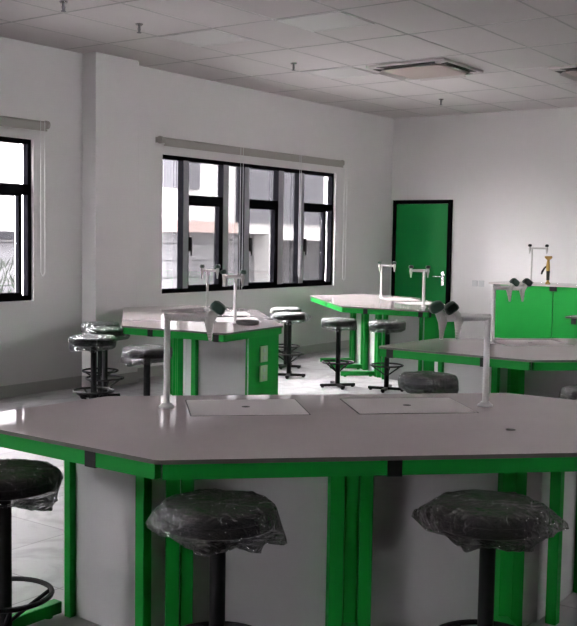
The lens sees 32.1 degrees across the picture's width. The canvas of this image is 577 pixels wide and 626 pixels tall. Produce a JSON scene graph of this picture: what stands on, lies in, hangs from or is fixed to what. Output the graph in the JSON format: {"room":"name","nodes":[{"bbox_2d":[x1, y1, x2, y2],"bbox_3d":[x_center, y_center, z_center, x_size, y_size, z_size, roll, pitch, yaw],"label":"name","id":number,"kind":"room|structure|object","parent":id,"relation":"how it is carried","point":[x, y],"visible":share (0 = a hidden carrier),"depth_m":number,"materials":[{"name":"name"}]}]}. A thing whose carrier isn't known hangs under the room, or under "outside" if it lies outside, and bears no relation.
{"room":"science classroom","nodes":[
{"label":"science classroom","id":0,"kind":"room"},
{"bbox_2d":[82,52,138,375],"bbox_3d":[-1.833,-0.930,10.328,0.200,3.360,0.605,4,5,36],"label":"wall pier","id":1,"kind":"object","parent":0,"point":[110,83],"visible":0.76,"depth_m":10.17,"materials":[{"name":"paint"}]},
{"bbox_2d":[0,37,393,385],"bbox_3d":[-5.071,-0.618,6.249,0.200,3.480,22.550,4,5,36],"label":"wall","id":2,"kind":"structure","parent":0,"point":[38,82],"depth_m":11.01,"materials":[{"name":"paint"}]},
{"bbox_2d":[0,136,30,301],"bbox_3d":[-2.809,-0.866,9.231,0.130,1.545,1.090,4,5,36],"label":"window","id":3,"kind":"structure","parent":2,"relation":"in","point":[6,189],"depth_m":9.59,"materials":[{"name":"black metal"}]},
{"bbox_2d":[0,116,50,275],"bbox_3d":[-2.732,-1.071,9.162,0.103,1.492,1.358,4,5,36],"label":"roller blind","id":4,"kind":"object","parent":2,"relation":"attached to","point":[5,121],"visible":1,"depth_m":9.40,"materials":[{"name":"grey fabric"}]},
{"bbox_2d":[0,340,348,398],"bbox_3d":[-4.930,0.952,6.244,0.212,0.115,22.150,4,5,36],"label":"baseboard","id":5,"kind":"structure","parent":2,"relation":"attached to","point":[14,390],"depth_m":10.21,"materials":[{"name":"tile"}]},
{"bbox_2d":[162,154,333,293],"bbox_3d":[-0.409,-1.072,12.509,0.130,1.545,3.465,4,5,36],"label":"window","id":6,"kind":"structure","parent":2,"relation":"in","point":[210,203],"depth_m":12.49,"materials":[{"name":"black metal"}]},
{"bbox_2d":[155,136,347,294],"bbox_3d":[-0.329,-1.133,12.458,0.103,1.782,3.712,4,5,36],"label":"roller blind","id":7,"kind":"object","parent":2,"relation":"attached to","point":[171,142],"visible":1,"depth_m":12.14,"materials":[{"name":"grey fabric"}]},
{"bbox_2d":[0,0,576,118],"bbox_3d":[-0.643,-2.103,2.914,11.100,0.120,22.550,4,5,36],"label":"ceiling","id":8,"kind":"structure","parent":0,"point":[409,17],"depth_m":9.30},
{"bbox_2d":[59,0,67,11],"bbox_3d":[-1.752,-2.387,7.797,0.068,0.076,0.068,4,5,36],"label":"sprinkler","id":9,"kind":"object","parent":8,"relation":"attached to","point":[61,1],"visible":1,"depth_m":7.79,"materials":[{"name":"silver metal"}]},
{"bbox_2d":[135,23,142,32],"bbox_3d":[-1.279,-2.437,8.577,0.068,0.076,0.068,4,5,36],"label":"sprinkler","id":10,"kind":"object","parent":8,"relation":"attached to","point":[137,24],"visible":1,"depth_m":8.57,"materials":[{"name":"silver metal"}]},
{"bbox_2d":[160,29,251,46],"bbox_3d":[-0.751,-2.502,9.122,0.625,0.010,0.553,4,5,36],"label":"recessed light","id":11,"kind":"object","parent":8,"relation":"in","point":[209,37],"visible":1,"depth_m":9.11,"materials":[{"name":"white plastic"}]},
{"bbox_2d":[0,0,576,116],"bbox_3d":[-0.644,-2.043,2.918,10.700,0.005,22.150,4,5,36],"label":"grid","id":12,"kind":"object","parent":8,"relation":"attached to","point":[12,0],"visible":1,"depth_m":9.34,"materials":[{"name":"silver metal"}]},
{"bbox_2d":[275,11,374,31],"bbox_3d":[0.306,-2.428,8.352,0.625,0.010,0.553,4,5,36],"label":"recessed light","id":13,"kind":"object","parent":8,"relation":"in","point":[333,20],"visible":1,"depth_m":8.34,"materials":[{"name":"white plastic"}]},
{"bbox_2d":[302,66,376,78],"bbox_3d":[0.556,-2.614,10.907,0.625,0.010,0.553,4,5,36],"label":"recessed light","id":14,"kind":"object","parent":8,"relation":"in","point":[342,72],"visible":1,"depth_m":10.90,"materials":[{"name":"white plastic"}]},
{"bbox_2d":[366,57,483,80],"bbox_3d":[1.437,-2.546,10.528,0.910,0.062,0.910,4,5,36],"label":"air conditioner","id":15,"kind":"object","parent":8,"relation":"attached to","point":[434,68],"visible":1,"depth_m":10.39,"materials":[{"name":"white plastic"}]},
{"bbox_2d":[384,63,465,78],"bbox_3d":[1.437,-2.539,10.529,0.670,0.024,0.670,4,5,36],"label":"grille","id":16,"kind":"object","parent":15,"relation":"attached to","point":[435,70],"depth_m":10.48,"materials":[{"name":"beige"}]},
{"bbox_2d":[548,64,576,81],"bbox_3d":[3.318,-2.509,10.444,0.910,0.062,0.910,4,5,36],"label":"air conditioner","id":17,"kind":"object","parent":8,"relation":"attached to","point":[568,71],"visible":1,"depth_m":10.36,"materials":[{"name":"white plastic"}]},
{"bbox_2d":[566,70,576,76],"bbox_3d":[3.317,-2.502,10.444,0.670,0.024,0.670,4,5,36],"label":"grille","id":18,"kind":"object","parent":17,"relation":"attached to","point":[573,74],"depth_m":10.47,"materials":[{"name":"beige"}]},
{"bbox_2d":[0,348,576,625],"bbox_3d":[-0.699,1.367,3.172,10.700,0.120,22.150,4,5,36],"label":"floor","id":19,"kind":"structure","parent":0,"point":[37,536],"depth_m":5.60,"materials":[{"name":"tile"}]},
{"bbox_2d":[0,458,62,625],"bbox_3d":[-1.004,0.907,3.572,0.398,0.728,0.380,1,4,0],"label":"stool","id":20,"kind":"object","parent":19,"relation":"on","point":[20,479],"visible":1,"depth_m":3.54,"materials":[{"name":"black plastic"}]},
{"bbox_2d":[68,334,116,398],"bbox_3d":[-1.621,0.546,8.286,0.398,0.728,0.380,0,4,-17],"label":"stool","id":21,"kind":"object","parent":19,"relation":"on","point":[92,343],"visible":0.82,"depth_m":8.24,"materials":[{"name":"black metal"}]},
{"bbox_2d":[80,321,119,398],"bbox_3d":[-1.786,0.450,9.532,0.381,0.728,0.382,3,5,22],"label":"stool","id":22,"kind":"object","parent":19,"relation":"on","point":[84,325],"visible":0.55,"depth_m":9.50,"materials":[{"name":"black metal"}]},
{"bbox_2d":[83,326,129,396],"bbox_3d":[-1.660,0.489,9.040,0.373,0.728,0.386,-2,5,-37],"label":"stool","id":23,"kind":"object","parent":19,"relation":"on","point":[117,332],"visible":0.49,"depth_m":9.00,"materials":[{"name":"black metal"}]},
{"bbox_2d":[120,344,172,395],"bbox_3d":[-1.071,0.610,7.545,0.387,0.728,0.373,1,4,-5],"label":"stool","id":24,"kind":"object","parent":19,"relation":"on","point":[146,353],"visible":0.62,"depth_m":7.46,"materials":[{"name":"black metal"}]},
{"bbox_2d":[122,305,282,395],"bbox_3d":[-0.852,0.439,9.241,1.340,0.823,3.189,0,4,-9],"label":"lab bench","id":25,"kind":"object","parent":19,"relation":"on","point":[238,359],"visible":0.73,"depth_m":8.27,"materials":[{"name":"grey"}]},
{"bbox_2d":[122,305,282,334],"bbox_3d":[-0.846,0.040,9.211,1.340,0.016,3.189,0,4,-9],"label":"countertop","id":26,"kind":"structure","parent":25,"relation":"on","point":[149,317],"depth_m":8.59,"materials":[{"name":"grey laminate"}]},
{"bbox_2d":[199,264,220,309],"bbox_3d":[-0.792,-0.263,10.087,0.212,0.458,0.068,1,4,0],"label":"tap","id":27,"kind":"object","parent":25,"relation":"on","point":[202,266],"visible":1,"depth_m":10.07,"materials":[{"name":"white metal"}]},
{"bbox_2d":[199,264,204,277],"bbox_3d":[-0.869,-0.419,10.075,0.064,0.144,0.064,4,5,36],"label":"outlet","id":28,"kind":"object","parent":27,"relation":"attached to","point":[202,266],"depth_m":10.06,"materials":[{"name":"white"}]},
{"bbox_2d":[215,264,220,278],"bbox_3d":[-0.710,-0.417,10.076,0.064,0.145,0.064,4,5,36],"label":"outlet","id":29,"kind":"object","parent":27,"relation":"attached to","point":[217,266],"depth_m":10.06,"materials":[{"name":"white"}]},
{"bbox_2d":[207,311,251,315],"bbox_3d":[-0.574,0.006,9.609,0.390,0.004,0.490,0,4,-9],"label":"sink","id":30,"kind":"object","parent":25,"relation":"in","point":[227,313],"depth_m":9.60,"materials":[{"name":"white ceramic"}]},
{"bbox_2d":[220,269,245,322],"bbox_3d":[-0.472,-0.142,8.538,0.219,0.458,0.068,1,4,0],"label":"tap","id":31,"kind":"object","parent":25,"relation":"on","point":[223,272],"visible":0.97,"depth_m":8.52,"materials":[{"name":"white metal"}]},
{"bbox_2d":[220,269,226,285],"bbox_3d":[-0.553,-0.299,8.527,0.064,0.145,0.064,4,5,36],"label":"outlet","id":32,"kind":"object","parent":31,"relation":"attached to","point":[223,272],"depth_m":8.51,"materials":[{"name":"white"}]},
{"bbox_2d":[240,270,245,286],"bbox_3d":[-0.387,-0.296,8.527,0.064,0.145,0.064,4,5,36],"label":"outlet","id":33,"kind":"object","parent":31,"relation":"attached to","point":[242,272],"depth_m":8.51,"materials":[{"name":"white"}]},
{"bbox_2d":[215,317,260,321],"bbox_3d":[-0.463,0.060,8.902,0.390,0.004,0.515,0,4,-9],"label":"sink","id":34,"kind":"object","parent":25,"relation":"in","point":[219,319],"depth_m":9.00,"materials":[{"name":"white ceramic"}]},
{"bbox_2d":[236,319,259,325],"bbox_3d":[-0.343,0.080,8.422,0.208,0.037,0.208,4,5,36],"label":"round dish","id":35,"kind":"object","parent":25,"relation":"on","point":[247,322],"visible":1,"depth_m":8.35,"materials":[{"name":"grey"}]},
{"bbox_2d":[145,488,286,625],"bbox_3d":[-0.224,0.950,3.166,0.373,0.728,0.386,-2,5,-37],"label":"stool","id":36,"kind":"object","parent":19,"relation":"on","point":[221,517],"visible":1,"depth_m":3.09,"materials":[{"name":"black leather"}]},
{"bbox_2d":[269,307,301,368],"bbox_3d":[-0.028,0.294,12.012,0.380,0.728,0.398,2,5,19],"label":"stool","id":37,"kind":"object","parent":19,"relation":"on","point":[274,309],"visible":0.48,"depth_m":11.96,"materials":[{"name":"black metal"}]},
{"bbox_2d":[0,393,576,625],"bbox_3d":[0.210,0.841,4.081,3.071,0.823,1.340,0,4,-9],"label":"lab bench","id":38,"kind":"object","parent":19,"relation":"on","point":[345,476],"visible":0.99,"depth_m":3.92,"materials":[{"name":"grey laminate"}]},
{"bbox_2d":[159,300,225,407],"bbox_3d":[-0.410,0.174,4.279,0.285,0.462,0.070,1,4,-2],"label":"tap","id":39,"kind":"object","parent":38,"relation":"on","point":[217,308],"visible":1,"depth_m":4.26,"materials":[{"name":"white metal"}]},
{"bbox_2d":[204,300,225,340],"bbox_3d":[-0.310,0.033,4.273,0.094,0.176,0.086,4,5,36],"label":"outlet","id":40,"kind":"object","parent":39,"relation":"attached to","point":[217,308],"depth_m":4.25,"materials":[{"name":"white plastic"}]},
{"bbox_2d":[185,399,310,415],"bbox_3d":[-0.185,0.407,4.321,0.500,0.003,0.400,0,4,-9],"label":"sink","id":41,"kind":"object","parent":38,"relation":"in","point":[193,407],"depth_m":4.30,"materials":[{"name":"grey"}]},
{"bbox_2d":[0,393,576,464],"bbox_3d":[0.217,0.442,4.051,3.071,0.016,1.340,0,4,-9],"label":"countertop","id":42,"kind":"structure","parent":38,"relation":"on","point":[135,428],"depth_m":3.81,"materials":[{"name":"grey laminate"}]},
{"bbox_2d":[340,398,478,413],"bbox_3d":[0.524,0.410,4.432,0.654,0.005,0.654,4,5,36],"label":"sink","id":43,"kind":"object","parent":38,"relation":"in","point":[347,405],"depth_m":4.41,"materials":[{"name":"grey"}]},
{"bbox_2d":[428,301,492,406],"bbox_3d":[0.763,0.180,4.426,0.303,0.468,0.068,0,4,-8],"label":"tap","id":44,"kind":"object","parent":38,"relation":"on","point":[451,314],"visible":1,"depth_m":4.41,"materials":[{"name":"white metal"}]},
{"bbox_2d":[428,301,446,339],"bbox_3d":[0.653,0.031,4.399,0.082,0.171,0.081,4,5,36],"label":"outlet","id":45,"kind":"object","parent":44,"relation":"attached to","point":[436,307],"depth_m":4.38,"materials":[{"name":"white plastic"}]},
{"bbox_2d":[443,301,463,339],"bbox_3d":[0.723,0.032,4.409,0.088,0.170,0.087,4,5,36],"label":"outlet","id":46,"kind":"object","parent":44,"relation":"attached to","point":[451,314],"depth_m":4.39,"materials":[{"name":"white plastic"}]},
{"bbox_2d":[269,312,310,378],"bbox_3d":[0.007,0.353,11.217,0.381,0.728,0.382,-3,6,-40],"label":"stool","id":47,"kind":"object","parent":19,"relation":"on","point":[290,318],"visible":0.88,"depth_m":11.18,"materials":[{"name":"black metal"}]},
{"bbox_2d":[320,317,356,389],"bbox_3d":[0.522,0.416,10.494,0.373,0.728,0.385,4,5,39],"label":"stool","id":48,"kind":"object","parent":19,"relation":"on","point":[339,323],"visible":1,"depth_m":10.46,"materials":[{"name":"black metal"}]},
{"bbox_2d":[310,294,454,379],"bbox_3d":[1.094,0.265,11.999,1.340,0.823,3.128,0,4,-9],"label":"lab bench","id":49,"kind":"object","parent":19,"relation":"on","point":[421,324],"visible":0.73,"depth_m":11.28,"materials":[{"name":"grey"}]},
{"bbox_2d":[310,294,445,311],"bbox_3d":[1.100,-0.134,11.970,1.340,0.016,3.128,0,4,-9],"label":"countertop","id":50,"kind":"structure","parent":49,"relation":"on","point":[360,301],"depth_m":11.74,"materials":[{"name":"grey laminate"}]},
{"bbox_2d":[378,261,395,296],"bbox_3d":[1.262,-0.437,12.871,0.241,0.458,0.068,1,4,0],"label":"tap","id":51,"kind":"object","parent":49,"relation":"on","point":[379,262],"visible":1,"depth_m":12.85,"materials":[{"name":"white metal"}]},
{"bbox_2d":[381,298,419,300],"bbox_3d":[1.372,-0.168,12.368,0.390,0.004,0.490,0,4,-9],"label":"sink","id":52,"kind":"object","parent":49,"relation":"in","point":[383,299],"depth_m":12.32,"materials":[{"name":"white ceramic"}]},
{"bbox_2d":[396,302,430,304],"bbox_3d":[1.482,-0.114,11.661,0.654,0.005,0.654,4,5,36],"label":"sink","id":53,"kind":"object","parent":49,"relation":"in","point":[398,303],"depth_m":11.57,"materials":[{"name":"white ceramic"}]},
{"bbox_2d":[409,265,429,306],"bbox_3d":[1.432,-0.293,10.982,0.236,0.458,0.068,1,4,0],"label":"tap","id":54,"kind":"object","parent":49,"relation":"on","point":[411,267],"visible":1,"depth_m":10.96,"materials":[{"name":"white metal"}]},
{"bbox_2d":[409,265,413,277],"bbox_3d":[1.342,-0.456,10.970,0.061,0.136,0.061,4,5,36],"label":"outlet","id":55,"kind":"object","parent":54,"relation":"attached to","point":[411,267],"depth_m":10.95,"materials":[{"name":"white"}]},
{"bbox_2d":[426,265,429,277],"bbox_3d":[1.527,-0.453,10.970,0.061,0.136,0.061,4,5,36],"label":"outlet","id":56,"kind":"object","parent":54,"relation":"attached to","point":[427,267],"depth_m":10.95,"materials":[{"name":"white"}]},
{"bbox_2d":[368,319,405,392],"bbox_3d":[1.006,0.438,10.307,0.398,0.728,0.380,2,4,17],"label":"stool","id":57,"kind":"object","parent":19,"relation":"on","point":[389,326],"visible":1,"depth_m":10.27,"materials":[{"name":"black metal"}]},
{"bbox_2d":[398,371,458,393],"bbox_3d":[0.867,0.738,6.243,0.380,0.728,0.382,5,6,41],"label":"stool","id":58,"kind":"object","parent":19,"relation":"on","point":[424,382],"visible":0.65,"depth_m":6.11,"materials":[{"name":"black metal"}]},
{"bbox_2d":[379,338,576,397],"bbox_3d":[2.153,0.652,7.039,3.071,0.823,1.340,0,4,-9],"label":"lab bench","id":59,"kind":"object","parent":19,"relation":"on","point":[541,367],"visible":0.38,"depth_m":6.80,"materials":[{"name":"grey"}]},
{"bbox_2d":[379,338,576,361],"bbox_3d":[2.160,0.253,7.010,3.071,0.016,1.340,0,4,-9],"label":"countertop","id":60,"kind":"structure","parent":59,"relation":"on","point":[468,347],"depth_m":6.81,"materials":[{"name":"grey laminate"}]},
{"bbox_2d":[490,278,532,343],"bbox_3d":[1.599,-0.018,7.225,0.325,0.472,0.070,0,4,-13],"label":"tap","id":61,"kind":"object","parent":59,"relation":"on","point":[514,283],"visible":0.98,"depth_m":7.20,"materials":[{"name":"white metal"}]},
{"bbox_2d":[506,278,519,301],"bbox_3d":[1.619,-0.167,7.217,0.089,0.172,0.092,4,5,36],"label":"outlet","id":62,"kind":"object","parent":61,"relation":"attached to","point":[514,283],"depth_m":7.20,"materials":[{"name":"white"}]},
{"bbox_2d":[519,278,532,301],"bbox_3d":[1.717,-0.167,7.239,0.089,0.172,0.092,4,5,36],"label":"outlet","id":63,"kind":"object","parent":61,"relation":"attached to","point":[526,282],"depth_m":7.22,"materials":[{"name":"white"}]},
{"bbox_2d":[495,340,573,345],"bbox_3d":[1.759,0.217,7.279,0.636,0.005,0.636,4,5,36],"label":"sink","id":64,"kind":"object","parent":59,"relation":"in","point":[499,342],"depth_m":7.26,"materials":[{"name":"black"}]},
{"bbox_2d":[411,489,568,625],"bbox_3d":[0.633,0.960,3.214,0.382,0.728,0.381,5,6,43],"label":"stool","id":65,"kind":"object","parent":19,"relation":"on","point":[489,516],"visible":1,"depth_m":3.15,"materials":[{"name":"black leather"}]},
{"bbox_2d":[489,281,576,337],"bbox_3d":[4.036,0.158,12.821,2.930,1.010,0.630,4,5,36],"label":"bench","id":66,"kind":"object","parent":19,"relation":"on","point":[542,313],"visible":0.7,"depth_m":13.05,"materials":[{"name":"green laminate"}]},
{"bbox_2d":[489,281,576,287],"bbox_3d":[4.044,-0.333,12.785,2.930,0.025,0.630,4,5,36],"label":"countertop","id":67,"kind":"structure","parent":66,"relation":"on","point":[500,282],"depth_m":13.05,"materials":[{"name":"white laminate"}]},
{"bbox_2d":[528,244,548,282],"bbox_3d":[3.322,-0.658,13.342,0.268,0.515,0.068,2,4,19],"label":"tap","id":68,"kind":"object","parent":66,"relation":"on","point":[529,245],"visible":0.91,"depth_m":13.35,"materials":[{"name":"grey metal"}]},
{"bbox_2d":[541,256,551,283],"bbox_3d":[3.405,-0.570,13.218,0.144,0.362,0.100,1,4,6],"label":"eyewash spray","id":69,"kind":"object","parent":66,"relation":"on","point":[548,258],"visible":1,"depth_m":13.20,"materials":[{"name":"gold metal"}]},
{"bbox_2d":[558,384,576,399],"bbox_3d":[1.736,0.789,5.751,0.388,0.728,0.373,3,5,28],"label":"stool","id":70,"kind":"object","parent":19,"relation":"on","point":[566,392],"visible":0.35,"depth_m":5.69,"materials":[{"name":"black metal"}]},
{"bbox_2d":[565,315,576,324],"bbox_3d":[4.282,0.458,10.098,3.071,0.823,1.340,0,4,-9],"label":"lab bench","id":71,"kind":"object","parent":19,"relation":"on","point":[572,319],"visible":1,"depth_m":9.92,"materials":[{"name":"grey"}]},
{"bbox_2d":[565,315,576,318],"bbox_3d":[4.288,0.059,10.068,3.071,0.016,1.340,0,4,-9],"label":"countertop","id":72,"kind":"structure","parent":71,"relation":"on","point":[573,316],"depth_m":9.94,"materials":[{"name":"grey laminate"}]},
{"bbox_2d":[389,107,576,337],"bbox_3d":[6.002,-0.867,11.994,10.900,3.480,0.200,4,5,36],"label":"wall","id":73,"kind":"structure","parent":0,"point":[510,177],"depth_m":14.08,"materials":[{"name":"paint"}]},
{"bbox_2d":[391,200,452,303],"bbox_3d":[1.942,-0.593,14.799,0.970,2.145,0.098,4,5,36],"label":"door","id":74,"kind":"structure","parent":73,"relation":"in","point":[421,229],"depth_m":14.76,"materials":[{"name":"green metal"}]},
{"bbox_2d":[472,280,477,286],"bbox_3d":[2.667,-0.423,14.330,0.086,0.086,0.016,4,5,36],"label":"wall socket","id":75,"kind":"object","parent":73,"relation":"attached to","point":[474,282],"visible":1,"depth_m":14.32,"materials":[{"name":"grey plastic"}]},
{"bbox_2d":[478,281,483,286],"bbox_3d":[2.747,-0.417,14.271,0.086,0.086,0.016,4,5,36],"label":"wall socket","id":76,"kind":"object","parent":73,"relation":"attached to","point":[481,283],"visible":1,"depth_m":14.27,"materials":[{"name":"grey plastic"}]},
{"label":"outside","id":77,"kind":"structure","parent":0,"visible":0},
{"bbox_3d":[-3.289,0.259,21.039,190.000,0.050,190.000,4,5,36],"label":"ground","id":78,"kind":"structure","parent":77,"visible":0},
{"bbox_2d":[0,257,14,292],"bbox_3d":[-4.838,-0.359,18.631,1.310,1.497,3.150,4,5,36],"label":"shrub","id":79,"kind":"object","parent":78,"relation":"on","point":[2,261],"visible":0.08,"depth_m":17.99,"materials":[{"name":"black plant"}]},
{"bbox_2d":[0,142,19,292],"bbox_3d":[-8.592,-2.396,17.495,3.300,5.600,10.700,4,5,36],"label":"annex building","id":80,"kind":"structure","parent":78,"relation":"on","point":[9,152],"depth_m":19.61,"materials":[{"name":"white"}]},
{"bbox_2d":[162,159,177,288],"bbox_3d":[-1.332,-3.237,29.687,5.000,5.700,17.400,4,5,36],"label":"building","id":81,"kind":"structure","parent":78,"relation":"on","point":[169,174],"depth_m":23.77,"materials":[{"name":"white"}]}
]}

